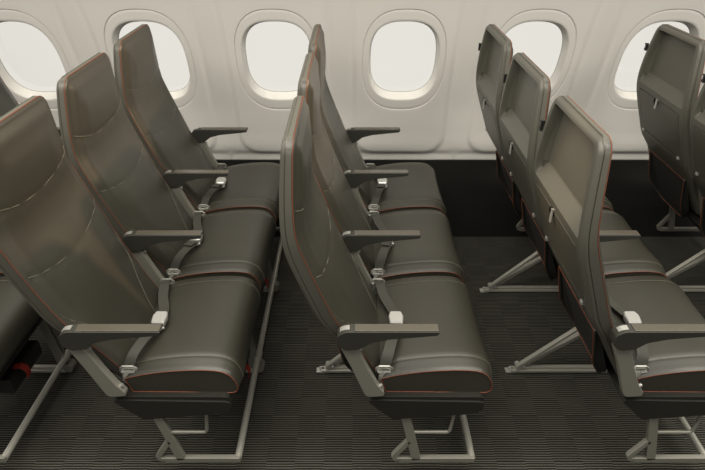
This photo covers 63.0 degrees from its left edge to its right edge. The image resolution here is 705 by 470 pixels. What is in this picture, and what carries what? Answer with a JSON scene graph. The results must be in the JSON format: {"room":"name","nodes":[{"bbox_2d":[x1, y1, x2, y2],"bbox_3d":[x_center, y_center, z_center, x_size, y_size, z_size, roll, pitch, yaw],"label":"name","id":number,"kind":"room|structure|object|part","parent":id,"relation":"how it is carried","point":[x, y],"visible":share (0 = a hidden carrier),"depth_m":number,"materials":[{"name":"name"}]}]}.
{"room":"aircraft cabin","nodes":[
{"label":"aircraft cabin","id":0,"kind":"room"},
{"bbox_2d":[0,237,704,469],"bbox_3d":[0.000,0.937,1.714,8.000,0.030,3.560,0,31,0],"label":"floor","id":1,"kind":"structure","parent":0,"point":[301,418],"depth_m":2.12,"materials":[{"name":"carpet"}]},
{"bbox_2d":[0,319,76,461],"bbox_3d":[-1.389,0.289,2.459,0.553,0.301,1.479,0,31,0],"label":"frame","id":2,"kind":"object","parent":1,"relation":"on","point":[65,363],"visible":0.3,"depth_m":2.20,"materials":[{"name":"grey metal"}]},
{"bbox_3d":[-1.259,0.644,1.819,0.270,0.210,0.017,0,31,0],"label":"frame","id":3,"kind":"part","parent":2,"relation":"part of","materials":[{"name":"grey paint"}]},
{"bbox_2d":[0,276,42,378],"bbox_3d":[-1.399,0.060,1.737,0.612,0.876,0.520,0,31,0],"label":"seat","id":4,"kind":"object","parent":2,"relation":"on","point":[19,320],"visible":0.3,"depth_m":1.92,"materials":[{"name":"leather"}]},
{"bbox_2d":[0,340,41,393],"bbox_3d":[-1.215,0.452,2.003,0.209,0.076,0.200,0,31,0],"label":"pouch","id":5,"kind":"object","parent":4,"relation":"attached to","point":[21,367],"visible":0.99,"depth_m":1.97,"materials":[{"name":"black fabric"}]},
{"bbox_2d":[0,77,60,136],"bbox_3d":[-1.399,-0.467,2.607,0.612,0.876,0.540,0,31,0],"label":"seat","id":6,"kind":"object","parent":2,"relation":"on","point":[8,102],"visible":0.06,"depth_m":2.69,"materials":[{"name":"grey leather"}]},
{"bbox_3d":[-1.556,-0.516,2.578,0.260,0.761,0.473,0,31,0],"label":"backrest","id":7,"kind":"part","parent":6,"relation":"part of","materials":[{"name":"leather"}]},
{"bbox_3d":[-1.153,0.422,2.244,0.081,0.274,0.040,0,31,0],"label":"post","id":8,"kind":"part","parent":2,"relation":"part of","materials":[{"name":"grey metal"}]},
{"bbox_2d":[153,227,282,461],"bbox_3d":[-0.628,0.289,2.459,0.553,0.301,1.479,0,31,0],"label":"frame","id":9,"kind":"object","parent":1,"relation":"on","point":[256,363],"visible":0.34,"depth_m":1.94,"materials":[{"name":"grey metal"}]},
{"bbox_2d":[0,96,260,418],"bbox_3d":[-0.639,0.060,1.737,0.612,0.876,0.520,0,31,0],"label":"seat","id":10,"kind":"object","parent":9,"relation":"on","point":[180,348],"visible":1,"depth_m":1.71,"materials":[{"name":"grey leather"}]},
{"bbox_3d":[-0.796,0.006,1.716,0.260,0.761,0.473,0,31,0],"label":"backrest","id":11,"kind":"part","parent":10,"relation":"part of","materials":[{"name":"leather"}]},
{"bbox_3d":[-0.663,0.283,1.589,0.280,0.067,0.036,0,31,0],"label":"armrest","id":12,"kind":"part","parent":10,"relation":"part of","materials":[{"name":"grey plastic"}]},
{"bbox_2d":[125,276,260,391],"bbox_3d":[-0.504,0.304,1.908,0.342,0.105,0.479,0,31,0],"label":"seat cushion","id":13,"kind":"object","parent":10,"relation":"on","point":[202,344],"depth_m":1.80,"materials":[{"name":"leather"}]},
{"bbox_2d":[234,348,250,393],"bbox_3d":[-0.455,0.452,2.003,0.209,0.076,0.200,0,31,0],"label":"pouch","id":14,"kind":"object","parent":10,"relation":"attached to","point":[247,368],"visible":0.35,"depth_m":1.96,"materials":[{"name":"black fabric"}]},
{"bbox_2d":[56,52,275,289],"bbox_3d":[-0.639,-0.201,2.168,0.612,0.876,0.520,0,31,0],"label":"seat","id":15,"kind":"object","parent":9,"relation":"on","point":[99,139],"visible":0.93,"depth_m":2.12,"materials":[{"name":"grey leather"}]},
{"bbox_3d":[-0.796,-0.255,2.147,0.260,0.761,0.473,0,31,0],"label":"backrest","id":16,"kind":"part","parent":15,"relation":"part of","materials":[{"name":"leather"}]},
{"bbox_3d":[-0.663,0.022,2.020,0.280,0.067,0.036,0,31,0],"label":"armrest","id":17,"kind":"part","parent":15,"relation":"part of","materials":[{"name":"grey plastic"}]},
{"bbox_2d":[171,209,275,288],"bbox_3d":[-0.504,0.043,2.339,0.342,0.105,0.479,0,31,0],"label":"seat cushion","id":18,"kind":"object","parent":15,"relation":"on","point":[232,242],"depth_m":2.25,"materials":[{"name":"leather"}]},
{"bbox_2d":[260,271,268,300],"bbox_3d":[-0.455,0.191,2.434,0.209,0.076,0.200,0,31,0],"label":"pouch","id":19,"kind":"object","parent":15,"relation":"attached to","point":[266,279],"visible":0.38,"depth_m":2.39,"materials":[{"name":"black fabric"}]},
{"bbox_3d":[-0.509,0.583,1.784,0.134,0.090,0.013,0,31,0],"label":"guard rod","id":20,"kind":"part","parent":9,"relation":"part of","materials":[{"name":"grey paint"}]},
{"bbox_2d":[113,24,279,221],"bbox_3d":[-0.639,-0.467,2.607,0.612,0.876,0.540,0,31,0],"label":"seat","id":21,"kind":"object","parent":9,"relation":"on","point":[184,159],"visible":0.9,"depth_m":2.56,"materials":[{"name":"grey leather"}]},
{"bbox_3d":[-0.796,-0.516,2.578,0.260,0.761,0.473,0,31,0],"label":"backrest","id":22,"kind":"part","parent":21,"relation":"part of","materials":[{"name":"leather"}]},
{"bbox_3d":[-0.663,-0.240,2.451,0.280,0.067,0.036,0,31,0],"label":"armrest","id":23,"kind":"part","parent":21,"relation":"part of","materials":[{"name":"grey plastic"}]},
{"bbox_3d":[-0.663,-0.501,2.882,0.280,0.067,0.036,0,31,0],"label":"armrest","id":24,"kind":"part","parent":21,"relation":"part of","materials":[{"name":"grey plastic"}]},
{"bbox_2d":[203,162,279,221],"bbox_3d":[-0.504,-0.219,2.770,0.342,0.105,0.479,0,31,0],"label":"seat cushion","id":25,"kind":"object","parent":21,"relation":"on","point":[246,185],"depth_m":2.68,"materials":[{"name":"leather"}]},
{"bbox_3d":[-0.499,0.644,1.819,0.270,0.210,0.017,0,31,0],"label":"frame","id":26,"kind":"part","parent":9,"relation":"part of","materials":[{"name":"grey paint"}]},
{"bbox_3d":[-0.393,0.422,2.244,0.081,0.274,0.040,0,31,0],"label":"post","id":27,"kind":"part","parent":9,"relation":"part of","materials":[{"name":"grey metal"}]},
{"bbox_3d":[-0.393,0.145,2.701,0.081,0.274,0.040,0,31,0],"label":"post","id":28,"kind":"part","parent":9,"relation":"part of","materials":[{"name":"grey metal"}]},
{"bbox_2d":[316,354,474,461],"bbox_3d":[0.132,0.289,2.459,0.553,0.301,1.479,0,31,0],"label":"frame","id":29,"kind":"object","parent":1,"relation":"on","point":[331,366],"visible":0.21,"depth_m":1.86,"materials":[{"name":"grey metal"}]},
{"bbox_2d":[308,24,445,217],"bbox_3d":[0.121,-0.467,2.607,0.612,0.876,0.540,0,31,0],"label":"seat","id":30,"kind":"object","parent":29,"relation":"on","point":[385,188],"visible":0.65,"depth_m":2.59,"materials":[{"name":"grey leather"}]},
{"bbox_3d":[-0.036,-0.516,2.578,0.260,0.761,0.473,0,31,0],"label":"backrest","id":31,"kind":"part","parent":30,"relation":"part of","materials":[{"name":"leather"}]},
{"bbox_3d":[0.097,-0.501,2.882,0.280,0.067,0.036,0,31,0],"label":"armrest","id":32,"kind":"part","parent":30,"relation":"part of","materials":[{"name":"grey plastic"}]},
{"bbox_3d":[0.097,-0.240,2.451,0.280,0.067,0.036,0,31,0],"label":"armrest","id":33,"kind":"part","parent":30,"relation":"part of","materials":[{"name":"grey plastic"}]},
{"bbox_2d":[370,162,445,215],"bbox_3d":[0.256,-0.219,2.770,0.342,0.105,0.479,0,31,0],"label":"seat cushion","id":34,"kind":"object","parent":30,"relation":"on","point":[419,189],"depth_m":2.66,"materials":[{"name":"leather"}]},
{"bbox_2d":[297,52,464,295],"bbox_3d":[0.121,-0.201,2.168,0.612,0.876,0.520,0,31,0],"label":"seat","id":35,"kind":"object","parent":29,"relation":"on","point":[387,246],"visible":0.73,"depth_m":2.15,"materials":[{"name":"grey leather"}]},
{"bbox_3d":[-0.036,-0.255,2.147,0.260,0.761,0.473,0,31,0],"label":"backrest","id":36,"kind":"part","parent":35,"relation":"part of","materials":[{"name":"leather"}]},
{"bbox_3d":[0.097,0.022,2.020,0.280,0.067,0.036,0,31,0],"label":"armrest","id":37,"kind":"part","parent":35,"relation":"part of","materials":[{"name":"grey plastic"}]},
{"bbox_2d":[372,209,464,283],"bbox_3d":[0.256,0.043,2.339,0.342,0.105,0.479,0,31,0],"label":"seat cushion","id":38,"kind":"object","parent":35,"relation":"on","point":[434,253],"depth_m":2.23,"materials":[{"name":"leather"}]},
{"bbox_2d":[279,96,492,418],"bbox_3d":[0.121,0.060,1.737,0.612,0.876,0.520,0,31,0],"label":"seat","id":39,"kind":"object","parent":29,"relation":"on","point":[415,348],"visible":1,"depth_m":1.71,"materials":[{"name":"grey leather"}]},
{"bbox_3d":[-0.036,0.006,1.716,0.260,0.761,0.473,0,31,0],"label":"backrest","id":40,"kind":"part","parent":39,"relation":"part of","materials":[{"name":"leather"}]},
{"bbox_3d":[-0.005,0.289,1.887,0.096,0.234,0.346,0,31,0],"label":"pocket frame","id":41,"kind":"part","parent":39,"relation":"part of","materials":[{"name":"black fabric"}]},
{"bbox_3d":[0.097,0.283,1.589,0.280,0.067,0.036,0,31,0],"label":"armrest","id":42,"kind":"part","parent":39,"relation":"part of","materials":[{"name":"grey plastic"}]},
{"bbox_2d":[376,276,492,391],"bbox_3d":[0.256,0.304,1.908,0.342,0.105,0.479,0,31,0],"label":"seat cushion","id":43,"kind":"object","parent":39,"relation":"on","point":[456,359],"depth_m":1.77,"materials":[{"name":"leather"}]},
{"bbox_3d":[0.261,0.644,1.819,0.270,0.210,0.017,0,31,0],"label":"frame","id":44,"kind":"part","parent":29,"relation":"part of","materials":[{"name":"grey paint"}]},
{"bbox_3d":[0.251,0.583,1.784,0.134,0.090,0.013,0,31,0],"label":"guard rod","id":45,"kind":"part","parent":29,"relation":"part of","materials":[{"name":"grey paint"}]},
{"bbox_2d":[479,219,704,461],"bbox_3d":[0.891,0.289,2.459,0.553,0.301,1.479,0,31,0],"label":"frame","id":46,"kind":"object","parent":1,"relation":"on","point":[649,442],"visible":0.43,"depth_m":2.24,"materials":[{"name":"grey metal"}]},
{"bbox_3d":[1.021,-0.114,3.070,0.270,0.210,0.017,0,31,0],"label":"frame","id":47,"kind":"part","parent":46,"relation":"part of","materials":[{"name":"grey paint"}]},
{"bbox_2d":[476,24,613,216],"bbox_3d":[0.881,-0.467,2.607,0.612,0.876,0.540,0,31,0],"label":"seat","id":48,"kind":"object","parent":46,"relation":"on","point":[495,57],"visible":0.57,"depth_m":2.54,"materials":[{"name":"grey plastic"}]},
{"bbox_3d":[0.724,-0.516,2.578,0.260,0.761,0.473,0,31,0],"label":"backrest","id":49,"kind":"part","parent":48,"relation":"part of","materials":[{"name":"plastic"}]},
{"bbox_3d":[0.755,-0.234,2.749,0.096,0.234,0.346,0,31,0],"label":"pocket frame","id":50,"kind":"part","parent":48,"relation":"part of","materials":[{"name":"black plastic"}]},
{"bbox_2d":[603,197,613,210],"bbox_3d":[1.016,-0.219,2.770,0.342,0.105,0.479,0,31,0],"label":"seat cushion","id":51,"kind":"object","parent":48,"relation":"on","point":[607,205],"depth_m":2.56,"materials":[{"name":"leather"}]},
{"bbox_2d":[499,52,666,279],"bbox_3d":[0.881,-0.201,2.168,0.612,0.876,0.520,0,31,0],"label":"seat","id":52,"kind":"object","parent":46,"relation":"on","point":[525,99],"visible":0.67,"depth_m":2.13,"materials":[{"name":"grey plastic"}]},
{"bbox_3d":[0.724,-0.255,2.147,0.260,0.761,0.473,0,31,0],"label":"backrest","id":53,"kind":"part","parent":52,"relation":"part of","materials":[{"name":"plastic"}]},
{"bbox_3d":[0.755,0.027,2.318,0.096,0.234,0.346,0,31,0],"label":"pocket frame","id":54,"kind":"part","parent":52,"relation":"part of","materials":[{"name":"black plastic"}]},
{"bbox_3d":[0.857,0.022,2.020,0.280,0.067,0.036,0,31,0],"label":"armrest","id":55,"kind":"part","parent":52,"relation":"part of","materials":[{"name":"grey plastic"}]},
{"bbox_2d":[600,209,666,278],"bbox_3d":[1.016,0.043,2.339,0.342,0.105,0.479,0,31,0],"label":"seat cushion","id":56,"kind":"object","parent":52,"relation":"on","point":[620,258],"depth_m":2.18,"materials":[{"name":"leather"}]},
{"bbox_2d":[533,96,704,418],"bbox_3d":[0.881,0.060,1.737,0.612,0.876,0.520,0,31,0],"label":"seat","id":57,"kind":"object","parent":46,"relation":"on","point":[647,334],"visible":1,"depth_m":1.70,"materials":[{"name":"grey leather"}]},
{"bbox_3d":[0.724,0.006,1.716,0.260,0.761,0.473,0,31,0],"label":"backrest","id":58,"kind":"part","parent":57,"relation":"part of","materials":[{"name":"plastic"}]},
{"bbox_3d":[0.755,0.289,1.887,0.096,0.234,0.346,0,31,0],"label":"pocket frame","id":59,"kind":"part","parent":57,"relation":"part of","materials":[{"name":"black plastic"}]},
{"bbox_2d":[606,276,704,391],"bbox_3d":[1.016,0.304,1.908,0.342,0.105,0.479,0,31,0],"label":"seat cushion","id":60,"kind":"object","parent":57,"relation":"on","point":[672,365],"depth_m":1.85,"materials":[{"name":"leather"}]},
{"bbox_3d":[0.857,0.283,1.589,0.280,0.067,0.036,0,31,0],"label":"armrest","id":61,"kind":"part","parent":57,"relation":"part of","materials":[{"name":"grey plastic"}]},
{"bbox_3d":[1.021,0.644,1.819,0.270,0.210,0.017,0,31,0],"label":"frame","id":62,"kind":"part","parent":46,"relation":"part of","materials":[{"name":"grey paint"}]},
{"bbox_3d":[1.011,0.583,1.784,0.134,0.090,0.013,0,31,0],"label":"guard rod","id":63,"kind":"part","parent":46,"relation":"part of","materials":[{"name":"grey paint"}]},
{"bbox_2d":[656,206,704,291],"bbox_3d":[1.651,0.289,2.459,0.553,0.301,1.479,0,31,0],"label":"frame","id":64,"kind":"object","parent":1,"relation":"on","point":[699,257],"visible":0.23,"depth_m":2.76,"materials":[{"name":"grey metal"}]},
{"bbox_2d":[636,24,704,231],"bbox_3d":[1.641,-0.467,2.607,0.612,0.876,0.540,0,31,0],"label":"seat","id":65,"kind":"object","parent":64,"relation":"on","point":[670,73],"visible":0.91,"depth_m":2.54,"materials":[{"name":"grey plastic"}]},
{"bbox_3d":[1.515,-0.234,2.749,0.096,0.234,0.346,0,31,0],"label":"pocket frame","id":66,"kind":"part","parent":65,"relation":"part of","materials":[{"name":"black plastic"}]},
{"bbox_3d":[1.781,-0.114,3.070,0.270,0.210,0.017,0,31,0],"label":"frame","id":67,"kind":"part","parent":64,"relation":"part of","materials":[{"name":"grey paint"}]},
{"bbox_2d":[690,74,704,236],"bbox_3d":[1.641,-0.201,2.168,0.612,0.876,0.520,0,31,0],"label":"seat","id":68,"kind":"object","parent":64,"relation":"on","point":[697,121],"visible":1,"depth_m":2.28,"materials":[{"name":"grey plastic"}]},
{"bbox_3d":[1.515,0.027,2.318,0.096,0.234,0.346,0,31,0],"label":"pocket frame","id":69,"kind":"part","parent":68,"relation":"part of","materials":[{"name":"black fabric"}]},
{"bbox_2d":[0,0,704,159],"bbox_3d":[-0.058,-0.904,2.583,4.945,1.482,0.585,0,31,0],"label":"wall","id":70,"kind":"structure","parent":0,"point":[451,125],"depth_m":2.80,"materials":[{"name":"white plastic"}]},
{"bbox_2d":[0,9,70,108],"bbox_3d":[-1.603,-0.856,2.838,0.414,0.532,0.202,0,31,0],"label":"window","id":71,"kind":"structure","parent":70,"relation":"in","point":[20,93],"depth_m":2.86,"materials":[{"name":"white plastic"}]},
{"bbox_2d":[104,9,196,107],"bbox_3d":[-0.985,-0.856,2.838,0.414,0.532,0.202,0,31,0],"label":"window","id":72,"kind":"structure","parent":70,"relation":"in","point":[116,21],"depth_m":2.72,"materials":[{"name":"white plastic"}]},
{"bbox_2d":[235,9,312,108],"bbox_3d":[-0.366,-0.856,2.838,0.414,0.532,0.202,0,31,0],"label":"window","id":73,"kind":"structure","parent":70,"relation":"in","point":[263,97],"depth_m":2.81,"materials":[{"name":"white plastic"}]},
{"bbox_2d":[362,9,445,108],"bbox_3d":[0.252,-0.856,2.838,0.414,0.532,0.202,0,31,0],"label":"window","id":74,"kind":"structure","parent":70,"relation":"in","point":[384,98],"depth_m":2.86,"materials":[{"name":"white plastic"}]},
{"bbox_2d":[119,160,703,236],"bbox_3d":[0.000,-0.214,3.229,8.000,0.369,0.255,0,31,0],"label":"baseboard","id":75,"kind":"structure","parent":70,"relation":"attached to","point":[475,199],"depth_m":3.21,"materials":[{"name":"black"}]},
{"bbox_2d":[500,9,575,98],"bbox_3d":[0.870,-0.856,2.838,0.414,0.532,0.202,0,31,0],"label":"window","id":76,"kind":"structure","parent":70,"relation":"in","point":[563,21],"depth_m":2.70,"materials":[{"name":"white plastic"}]},
{"bbox_2d":[607,9,704,108],"bbox_3d":[1.488,-0.856,2.838,0.414,0.532,0.202,0,31,0],"label":"window","id":77,"kind":"structure","parent":70,"relation":"in","point":[694,20],"depth_m":2.72,"materials":[{"name":"white plastic"}]}
]}

